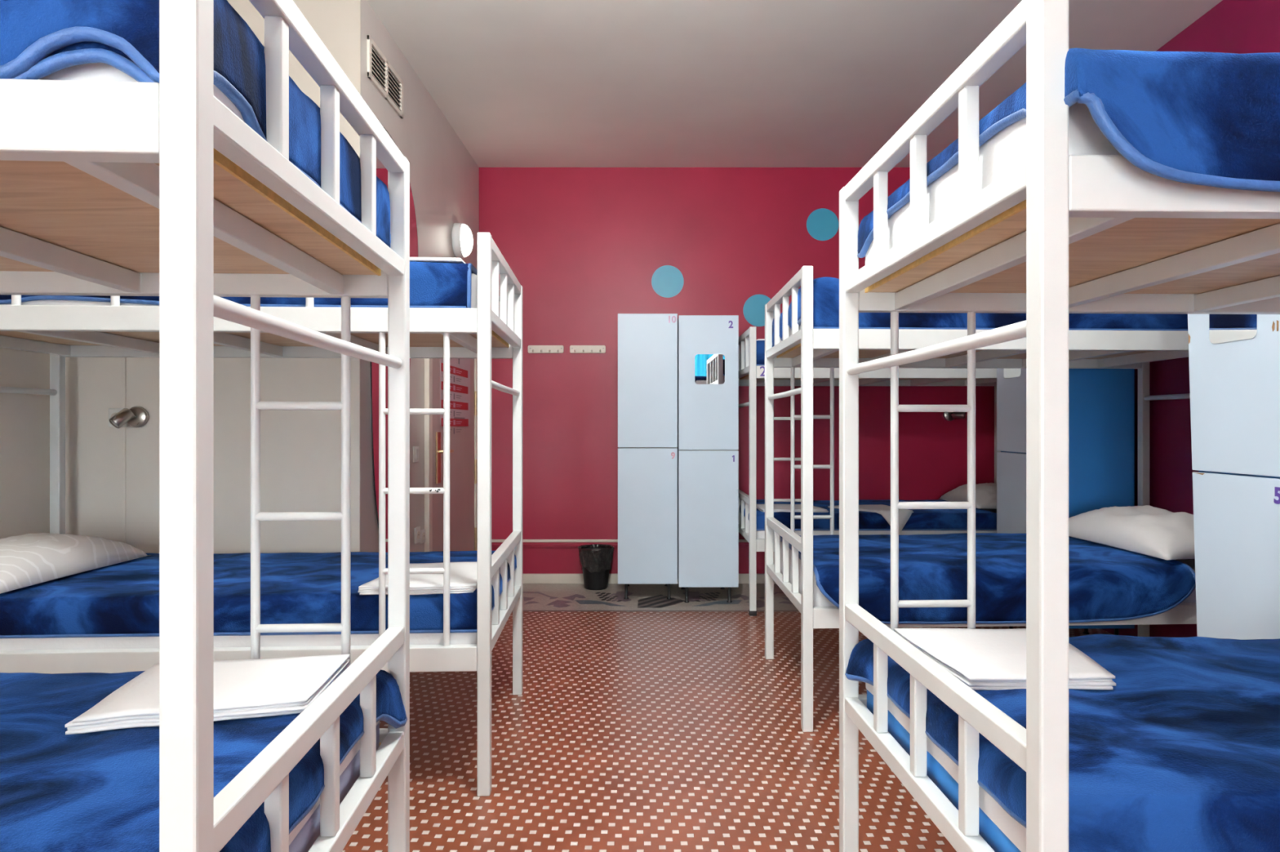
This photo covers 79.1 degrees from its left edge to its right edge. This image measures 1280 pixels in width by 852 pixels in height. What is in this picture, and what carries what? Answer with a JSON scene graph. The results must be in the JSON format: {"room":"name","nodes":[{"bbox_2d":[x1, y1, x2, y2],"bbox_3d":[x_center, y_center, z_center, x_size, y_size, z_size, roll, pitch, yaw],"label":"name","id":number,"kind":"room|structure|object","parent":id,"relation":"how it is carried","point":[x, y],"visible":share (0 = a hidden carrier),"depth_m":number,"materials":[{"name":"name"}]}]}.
{"room":"dormitory","nodes":[
{"label":"dormitory","id":0,"kind":"room"},
{"bbox_2d":[0,347,49,538],"bbox_3d":[-2.560,-0.370,-0.260,0.120,3.040,7.480,0,0,0],"label":"wall","id":1,"kind":"structure","parent":0,"point":[24,419],"depth_m":3.15,"materials":[{"name":"white paint"}]},
{"bbox_2d":[226,0,360,158],"bbox_3d":[-1.857,-0.370,3.420,1.287,3.040,0.120,0,0,0],"label":"wall","id":2,"kind":"structure","parent":0,"point":[336,23],"depth_m":3.36,"materials":[{"name":"beige paint"}]},
{"bbox_2d":[108,408,127,426],"bbox_3d":[-2.253,-0.036,3.340,0.078,0.082,0.012,0,0,0],"label":"power socket","id":3,"kind":"object","parent":2,"relation":"attached to","point":[112,411],"visible":0.36,"depth_m":3.34,"materials":[{"name":"white plastic"}]},
{"bbox_2d":[121,357,125,543],"bbox_3d":[-2.232,0.340,3.349,0.018,1.620,0.007,0,0,0],"label":"trim","id":4,"kind":"structure","parent":2,"relation":"attached to","point":[123,359],"depth_m":3.35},
{"bbox_2d":[109,406,148,428],"bbox_3d":[-2.187,-0.037,3.304,0.082,0.095,0.143,0,0,34],"label":"reading lamp","id":5,"kind":"object","parent":2,"relation":"attached to","point":[135,416],"visible":1,"depth_m":3.32,"materials":[{"name":"metal"}]},
{"bbox_2d":[65,356,360,554],"bbox_3d":[-1.856,0.340,3.357,1.288,1.620,0.010,0,0,0],"label":"wall panel","id":6,"kind":"object","parent":2,"relation":"attached to","point":[300,451],"depth_m":3.35,"materials":[{"name":"white paint"}]},
{"bbox_2d":[360,0,479,552],"bbox_3d":[-1.255,-0.370,4.513,0.120,3.040,2.296,0,0,1],"label":"wall","id":7,"kind":"structure","parent":0,"point":[444,176],"depth_m":4.18,"materials":[{"name":"grey paint"}]},
{"bbox_2d":[367,35,403,118],"bbox_3d":[-1.202,-1.643,3.670,0.012,0.185,0.470,0,0,1],"label":"air vent","id":8,"kind":"object","parent":7,"relation":"in","point":[380,73],"visible":1,"depth_m":3.65,"materials":[{"name":"beige paint"}]},
{"bbox_2d":[369,126,417,552],"bbox_3d":[-1.200,-0.359,3.810,0.010,2.086,0.700,0,0,1],"label":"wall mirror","id":9,"kind":"object","parent":7,"relation":"attached to","point":[381,171],"visible":0.28,"depth_m":3.55,"materials":[{"name":"mirror"}]},
{"bbox_2d":[413,445,418,462],"bbox_3d":[-1.194,0.150,4.135,0.015,0.085,0.085,0,0,0],"label":"light switch","id":10,"kind":"object","parent":7,"relation":"attached to","point":[415,449],"visible":1,"depth_m":4.11,"materials":[{"name":"white plastic"}]},
{"bbox_2d":[413,526,420,544],"bbox_3d":[-1.194,0.585,4.160,0.014,0.085,0.085,0,0,0],"label":"power socket","id":11,"kind":"object","parent":7,"relation":"attached to","point":[417,530],"visible":1,"depth_m":4.14,"materials":[{"name":"white plastic"}]},
{"bbox_2d":[419,528,425,543],"bbox_3d":[-1.192,0.605,4.255,0.014,0.075,0.075,0,0,0],"label":"power socket","id":12,"kind":"object","parent":7,"relation":"attached to","point":[423,531],"visible":1,"depth_m":4.24,"materials":[{"name":"white plastic"}]},
{"bbox_2d":[424,358,476,551],"bbox_3d":[-1.175,0.107,4.907,0.028,2.085,1.216,0,0,1],"label":"trim","id":13,"kind":"structure","parent":7,"relation":"attached to","point":[428,362],"depth_m":4.31,"materials":[{"name":"beige paint"}]},
{"bbox_2d":[432,358,476,551],"bbox_3d":[-1.155,0.138,4.916,0.082,2.008,1.092,0,0,0],"label":"door","id":14,"kind":"structure","parent":7,"relation":"in","point":[463,464],"depth_m":4.97,"materials":[{"name":"white paint"}]},
{"bbox_2d":[440,358,470,434],"bbox_3d":[-1.171,-0.280,4.942,0.002,0.660,0.755,0,0,1],"label":"poster","id":15,"kind":"object","parent":14,"relation":"attached to","point":[460,368],"visible":0.65,"depth_m":4.99,"materials":[{"name":"paper"}]},
{"bbox_2d":[449,368,462,425],"bbox_3d":[-1.171,-0.185,4.850,0.001,0.357,0.460,0,0,1],"label":"print","id":16,"kind":"object","parent":15,"relation":"attached to","point":[455,374],"depth_m":4.93,"materials":[{"name":"paper"}]},
{"bbox_2d":[449,358,464,434],"bbox_3d":[-1.171,-0.200,4.895,0.009,0.500,0.530,0,0,0],"label":"print","id":17,"kind":"object","parent":15,"relation":"attached to","point":[456,365],"depth_m":4.95},
{"bbox_2d":[451,222,472,257],"bbox_3d":[-1.134,-1.195,4.990,0.107,0.220,0.220,0,0,0],"label":"wall lamp","id":18,"kind":"object","parent":7,"relation":"attached to","point":[461,234],"visible":1,"depth_m":4.91,"materials":[{"name":"white paint"}]},
{"bbox_2d":[342,583,1113,851],"bbox_3d":[0.100,1.210,0.755,5.500,0.121,9.810,0,0,0],"label":"floor","id":19,"kind":"structure","parent":0,"point":[626,731],"depth_m":2.81,"materials":[{"name":"ceramic"}]},
{"bbox_2d":[0,0,409,851],"bbox_3d":[-1.471,0.274,1.240,1.951,1.752,0.945,0,0,-3],"label":"bunk bed","id":20,"kind":"object","parent":19,"relation":"on","point":[161,189],"visible":0.91,"depth_m":1.07,"materials":[{"name":"white metal"}]},
{"bbox_2d":[38,62,244,122],"bbox_3d":[-1.469,-0.419,1.239,1.860,0.141,0.858,0,0,-3],"label":"mattress","id":21,"kind":"object","parent":20,"relation":"on","point":[100,72],"visible":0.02,"depth_m":0.86,"materials":[{"name":"white fabric"}]},
{"bbox_2d":[0,0,391,248],"bbox_3d":[-1.443,-0.455,1.223,1.842,0.208,0.891,0,0,-3],"label":"blanket","id":22,"kind":"object","parent":21,"relation":"on","point":[39,39],"visible":0.34,"depth_m":0.84,"materials":[{"name":"blue fabric"}]},
{"bbox_2d":[288,720,380,851],"bbox_3d":[-1.469,0.632,1.239,1.860,0.141,0.858,0,0,-3],"label":"mattress","id":23,"kind":"object","parent":20,"relation":"on","point":[303,837],"visible":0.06,"depth_m":1.31,"materials":[{"name":"white fabric"}]},
{"bbox_2d":[0,668,407,851],"bbox_3d":[-1.207,0.586,1.247,1.436,0.144,0.868,0,0,-3],"label":"blanket","id":24,"kind":"object","parent":23,"relation":"on","point":[99,791],"visible":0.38,"depth_m":1.21,"materials":[{"name":"blue fabric"}]},
{"bbox_2d":[64,653,350,734],"bbox_3d":[-0.808,0.513,1.511,0.405,0.030,0.320,0,0,-10],"label":"sheet","id":25,"kind":"object","parent":24,"relation":"on","point":[259,687],"visible":0.73,"depth_m":1.45,"materials":[{"name":"white fabric"}]},
{"bbox_2d":[0,232,522,796],"bbox_3d":[-1.460,0.268,2.830,1.954,1.764,0.945,0,0,-3],"label":"bunk bed","id":26,"kind":"object","parent":19,"relation":"on","point":[114,331],"visible":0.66,"depth_m":2.40,"materials":[{"name":"white metal"}]},
{"bbox_2d":[0,632,476,650],"bbox_3d":[-1.457,0.632,2.829,1.864,0.141,0.858,0,0,-3],"label":"frame","id":27,"kind":"object","parent":26,"relation":"on","point":[326,640],"visible":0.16,"depth_m":2.41,"materials":[{"name":"white metal"}]},
{"bbox_2d":[0,551,516,639],"bbox_3d":[-1.433,0.586,2.823,1.863,0.132,0.868,0,0,-3],"label":"blanket","id":28,"kind":"object","parent":27,"relation":"on","point":[119,600],"visible":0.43,"depth_m":2.43,"materials":[{"name":"blue fabric"}]},
{"bbox_2d":[0,533,150,593],"bbox_3d":[-2.181,0.461,2.724,0.453,0.139,0.766,0,0,0],"label":"pillow","id":29,"kind":"object","parent":28,"relation":"on","point":[26,560],"visible":1,"depth_m":2.69,"materials":[{"name":"white fabric"}]},
{"bbox_2d":[357,561,476,595],"bbox_3d":[-0.702,0.517,2.664,0.361,0.031,0.486,0,0,0],"label":"sheet","id":30,"kind":"object","parent":28,"relation":"on","point":[463,575],"visible":0.56,"depth_m":2.51,"materials":[{"name":"white fabric"}]},
{"bbox_2d":[0,273,505,341],"bbox_3d":[-1.457,-0.419,2.829,1.864,0.141,0.858,0,0,-3],"label":"mattress","id":31,"kind":"object","parent":26,"relation":"on","point":[473,281],"visible":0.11,"depth_m":2.39,"materials":[{"name":"white fabric"}]},
{"bbox_2d":[0,261,476,308],"bbox_3d":[-1.460,-0.445,2.818,1.829,0.162,0.876,0,0,-3],"label":"blanket","id":32,"kind":"object","parent":31,"relation":"on","point":[432,285],"visible":0.3,"depth_m":2.42,"materials":[{"name":"blue fabric"}]},
{"bbox_2d":[409,257,465,263],"bbox_3d":[-0.822,-0.529,2.626,0.514,0.018,0.397,0,0,0],"label":"sheet","id":33,"kind":"object","parent":32,"relation":"on","point":[434,260],"visible":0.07,"depth_m":2.46,"materials":[{"name":"white fabric"}]},
{"bbox_2d":[577,544,613,590],"bbox_3d":[-0.312,1.004,5.501,0.260,0.292,0.260,0,0,0],"label":"waste bin","id":34,"kind":"object","parent":19,"relation":"on","point":[595,560],"visible":1,"depth_m":5.42,"materials":[{"name":"plastic"}]},
{"bbox_2d":[617,313,677,599],"bbox_3d":[0.050,0.205,5.364,0.393,1.890,0.531,0,0,0],"label":"locker","id":35,"kind":"object","parent":19,"relation":"on","point":[647,343],"visible":1,"depth_m":5.10,"materials":[{"name":"grey metal"}]},
{"bbox_2d":[676,315,738,603],"bbox_3d":[0.444,0.217,5.263,0.386,1.865,0.533,0,0,0],"label":"locker","id":36,"kind":"object","parent":19,"relation":"on","point":[708,447],"visible":1,"depth_m":5.00,"materials":[{"name":"grey metal"}]},
{"bbox_2d":[738,326,1000,616],"bbox_3d":[1.639,0.274,5.162,1.951,1.752,0.948,0,0,0],"label":"bunk bed","id":37,"kind":"object","parent":19,"relation":"on","point":[753,375],"visible":0.38,"depth_m":4.69,"materials":[{"name":"white metal"}]},
{"bbox_2d":[760,366,764,376],"bbox_3d":[0.745,-0.332,4.689,0.039,0.061,0.001,0,0,0],"label":"print","id":38,"kind":"object","parent":37,"relation":"attached to","point":[762,368],"depth_m":4.69,"materials":[{"name":"plastic"}]},
{"bbox_2d":[744,508,996,538],"bbox_3d":[1.637,0.632,5.161,1.860,0.141,0.857,0,0,0],"label":"mattress","id":39,"kind":"object","parent":37,"relation":"on","point":[760,534],"visible":0.16,"depth_m":4.73,"materials":[{"name":"white fabric"}]},
{"bbox_2d":[739,499,996,530],"bbox_3d":[1.440,0.582,5.154,1.506,0.112,0.868,0,0,0],"label":"blanket","id":40,"kind":"object","parent":39,"relation":"on","point":[920,519],"visible":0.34,"depth_m":4.72,"materials":[{"name":"blue fabric"}]},
{"bbox_2d":[756,503,828,512],"bbox_3d":[0.955,0.522,4.936,0.411,0.024,0.350,0,0,0],"label":"sheet","id":41,"kind":"object","parent":40,"relation":"on","point":[777,507],"visible":0.64,"depth_m":4.82,"materials":[{"name":"white fabric"}]},
{"bbox_2d":[827,504,913,533],"bbox_3d":[1.460,0.592,4.887,0.384,0.152,0.429,0,0,-13],"label":"sheet","id":42,"kind":"object","parent":40,"relation":"on","point":[884,510],"visible":0.75,"depth_m":4.74,"materials":[{"name":"white fabric"}]},
{"bbox_2d":[939,483,996,508],"bbox_3d":[2.325,0.457,5.170,0.420,0.146,0.660,0,0,0],"label":"pillow","id":43,"kind":"object","parent":39,"relation":"on","point":[985,493],"visible":0.47,"depth_m":5.02,"materials":[{"name":"white fabric"}]},
{"bbox_3d":[1.637,-0.420,5.161,1.860,0.141,0.857,0,0,0],"label":"mattress","id":44,"kind":"object","parent":37,"relation":"on","visible":0},
{"bbox_2d":[744,340,764,367],"bbox_3d":[1.614,-0.448,5.151,1.840,0.170,0.876,0,0,0],"label":"blanket","id":45,"kind":"object","parent":44,"relation":"on","point":[760,344],"visible":0.06,"depth_m":4.72,"materials":[{"name":"blue fabric"}]},
{"bbox_2d":[764,266,1196,732],"bbox_3d":[1.589,0.274,3.422,1.956,1.752,1.033,0,0,0],"label":"bunk bed","id":46,"kind":"object","parent":19,"relation":"on","point":[807,348],"visible":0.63,"depth_m":3.19,"materials":[{"name":"white metal"}]},
{"bbox_2d":[780,324,800,342],"bbox_3d":[1.587,-0.419,3.421,1.865,0.141,0.938,0,0,0],"label":"mattress","id":47,"kind":"object","parent":46,"relation":"on","point":[799,327],"visible":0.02,"depth_m":3.39,"materials":[{"name":"white fabric"}]},
{"bbox_2d":[772,276,1187,346],"bbox_3d":[1.560,-0.473,3.409,1.845,0.220,0.956,0,0,0],"label":"blanket","id":48,"kind":"object","parent":47,"relation":"on","point":[825,289],"visible":0.3,"depth_m":2.96,"materials":[{"name":"blue fabric"}]},
{"bbox_2d":[780,542,1195,606],"bbox_3d":[1.587,0.632,3.421,1.865,0.141,0.938,0,0,0],"label":"mattress","id":49,"kind":"object","parent":46,"relation":"on","point":[819,599],"visible":0.02,"depth_m":3.02,"materials":[{"name":"white fabric"}]},
{"bbox_2d":[780,533,1195,624],"bbox_3d":[1.390,0.633,3.371,1.467,0.214,0.999,0,0,0],"label":"blanket","id":50,"kind":"object","parent":49,"relation":"on","point":[1106,583],"visible":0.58,"depth_m":2.93,"materials":[{"name":"blue fabric"}]},
{"bbox_2d":[1068,505,1195,559],"bbox_3d":[2.233,0.442,3.404,0.486,0.176,0.877,0,0,0],"label":"pillow","id":51,"kind":"object","parent":49,"relation":"on","point":[1146,530],"visible":0.77,"depth_m":3.23,"materials":[{"name":"white fabric"}]},
{"bbox_2d":[839,0,1279,851],"bbox_3d":[1.498,0.274,1.540,1.977,1.752,1.002,0,0,0],"label":"bunk bed","id":52,"kind":"object","parent":19,"relation":"on","point":[1060,234],"visible":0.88,"depth_m":1.33,"materials":[{"name":"white metal"}]},
{"bbox_2d":[865,683,1026,851],"bbox_3d":[1.495,0.632,1.539,1.883,0.141,0.910,0,0,0],"label":"mattress","id":53,"kind":"object","parent":52,"relation":"on","point":[1003,833],"visible":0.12,"depth_m":1.41,"materials":[{"name":"white fabric"}]},
{"bbox_2d":[844,634,1279,851],"bbox_3d":[1.467,0.576,1.531,1.914,0.125,0.924,0,0,0],"label":"blanket","id":54,"kind":"object","parent":53,"relation":"on","point":[1182,754],"visible":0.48,"depth_m":1.28,"materials":[{"name":"blue fabric"}]},
{"bbox_2d":[893,628,1115,690],"bbox_3d":[0.818,0.513,1.728,0.395,0.031,0.381,0,0,0],"label":"sheet","id":55,"kind":"object","parent":54,"relation":"on","point":[983,660],"visible":0.72,"depth_m":1.67,"materials":[{"name":"white fabric"}]},
{"bbox_2d":[865,102,1120,265],"bbox_3d":[1.495,-0.419,1.539,1.883,0.141,0.910,0,0,0],"label":"mattress","id":56,"kind":"object","parent":52,"relation":"on","point":[1006,150],"visible":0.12,"depth_m":1.25,"materials":[{"name":"white fabric"}]},
{"bbox_2d":[857,48,1279,257],"bbox_3d":[1.483,-0.419,1.497,1.887,0.224,0.992,0,0,0],"label":"blanket","id":57,"kind":"object","parent":56,"relation":"on","point":[1211,119],"visible":0.39,"depth_m":1.01,"materials":[{"name":"blue fabric"}]},
{"bbox_2d":[996,368,1134,635],"bbox_3d":[2.264,0.206,4.154,0.533,1.887,0.383,0,0,0],"label":"locker","id":58,"kind":"object","parent":19,"relation":"on","point":[1101,402],"visible":0.29,"depth_m":3.96,"materials":[{"name":"blue metal"}]},
{"bbox_2d":[1187,314,1279,639],"bbox_3d":[2.103,0.206,2.405,0.533,1.887,0.430,0,0,0],"label":"locker","id":59,"kind":"object","parent":19,"relation":"on","point":[1234,359],"visible":0.64,"depth_m":2.39,"materials":[{"name":"white metal"}]},
{"bbox_2d":[479,167,994,573],"bbox_3d":[0.726,-0.370,5.720,4.053,3.040,0.120,0,0,0],"label":"wall","id":60,"kind":"structure","parent":0,"point":[584,246],"depth_m":5.66,"materials":[{"name":"paint"}]},
{"bbox_2d":[528,345,564,353],"bbox_3d":[-0.688,-0.560,5.635,0.261,0.056,0.049,0,0,0],"label":"hook rail","id":61,"kind":"object","parent":60,"relation":"attached to","point":[531,348],"visible":1,"depth_m":5.65,"materials":[{"name":"beige paint"}]},
{"bbox_2d":[569,345,605,353],"bbox_3d":[-0.382,-0.560,5.635,0.261,0.056,0.049,0,0,0],"label":"hook rail","id":62,"kind":"object","parent":60,"relation":"attached to","point":[573,348],"visible":1,"depth_m":5.65,"materials":[{"name":"beige paint"}]},
{"bbox_2d":[491,539,747,542],"bbox_3d":[0.737,0.838,5.654,3.831,0.020,0.012,0,0,0],"label":"trim","id":63,"kind":"structure","parent":60,"relation":"attached to","point":[492,540],"depth_m":5.65,"materials":[{"name":"beige paint"}]},
{"bbox_2d":[491,542,749,547],"bbox_3d":[0.737,0.869,5.648,3.831,0.038,0.024,0,0,0],"label":"trim","id":64,"kind":"structure","parent":60,"relation":"attached to","point":[493,544],"depth_m":5.64,"materials":[{"name":"paint"}]},
{"bbox_2d":[522,573,776,583],"bbox_3d":[0.737,1.114,5.652,3.831,0.072,0.016,0,0,0],"label":"baseboard","id":65,"kind":"structure","parent":60,"relation":"attached to","point":[526,578],"depth_m":5.64,"materials":[{"name":"beige paint"}]},
{"bbox_2d":[651,265,684,297],"bbox_3d":[0.202,-1.056,5.659,0.236,0.236,0.002,0,0,0],"label":"dot","id":66,"kind":"object","parent":60,"relation":"attached to","point":[667,281],"visible":1,"depth_m":5.66,"materials":[{"name":"blue paint"}]},
{"bbox_2d":[742,294,770,326],"bbox_3d":[0.871,-0.844,5.659,0.236,0.236,0.002,0,0,0],"label":"dot","id":67,"kind":"object","parent":60,"relation":"attached to","point":[753,310],"visible":0.71,"depth_m":5.66,"materials":[{"name":"blue paint"}]},
{"bbox_2d":[806,208,839,240],"bbox_3d":[1.334,-1.472,5.659,0.236,0.236,0.002,0,0,0],"label":"dot","id":68,"kind":"object","parent":60,"relation":"attached to","point":[822,224],"visible":1,"depth_m":5.66,"materials":[{"name":"blue paint"}]},
{"bbox_2d":[943,412,965,421],"bbox_3d":[2.286,-0.081,5.620,0.077,0.090,0.151,0,0,-41],"label":"reading lamp","id":69,"kind":"object","parent":60,"relation":"attached to","point":[949,416],"visible":0.85,"depth_m":5.59,"materials":[{"name":"metal"}]},
{"bbox_2d":[367,0,1222,167],"bbox_3d":[0.100,-1.950,0.830,5.500,0.120,9.960,0,0,0],"label":"ceiling","id":70,"kind":"structure","parent":0,"point":[521,83],"depth_m":4.10,"materials":[{"name":"paint"}]},
{"bbox_2d":[1101,0,1279,637],"bbox_3d":[2.568,-0.370,0.830,0.120,3.040,9.668,0,0,2],"label":"wall","id":71,"kind":"structure","parent":0,"point":[1231,26],"depth_m":3.71,"materials":[{"name":"paint"}]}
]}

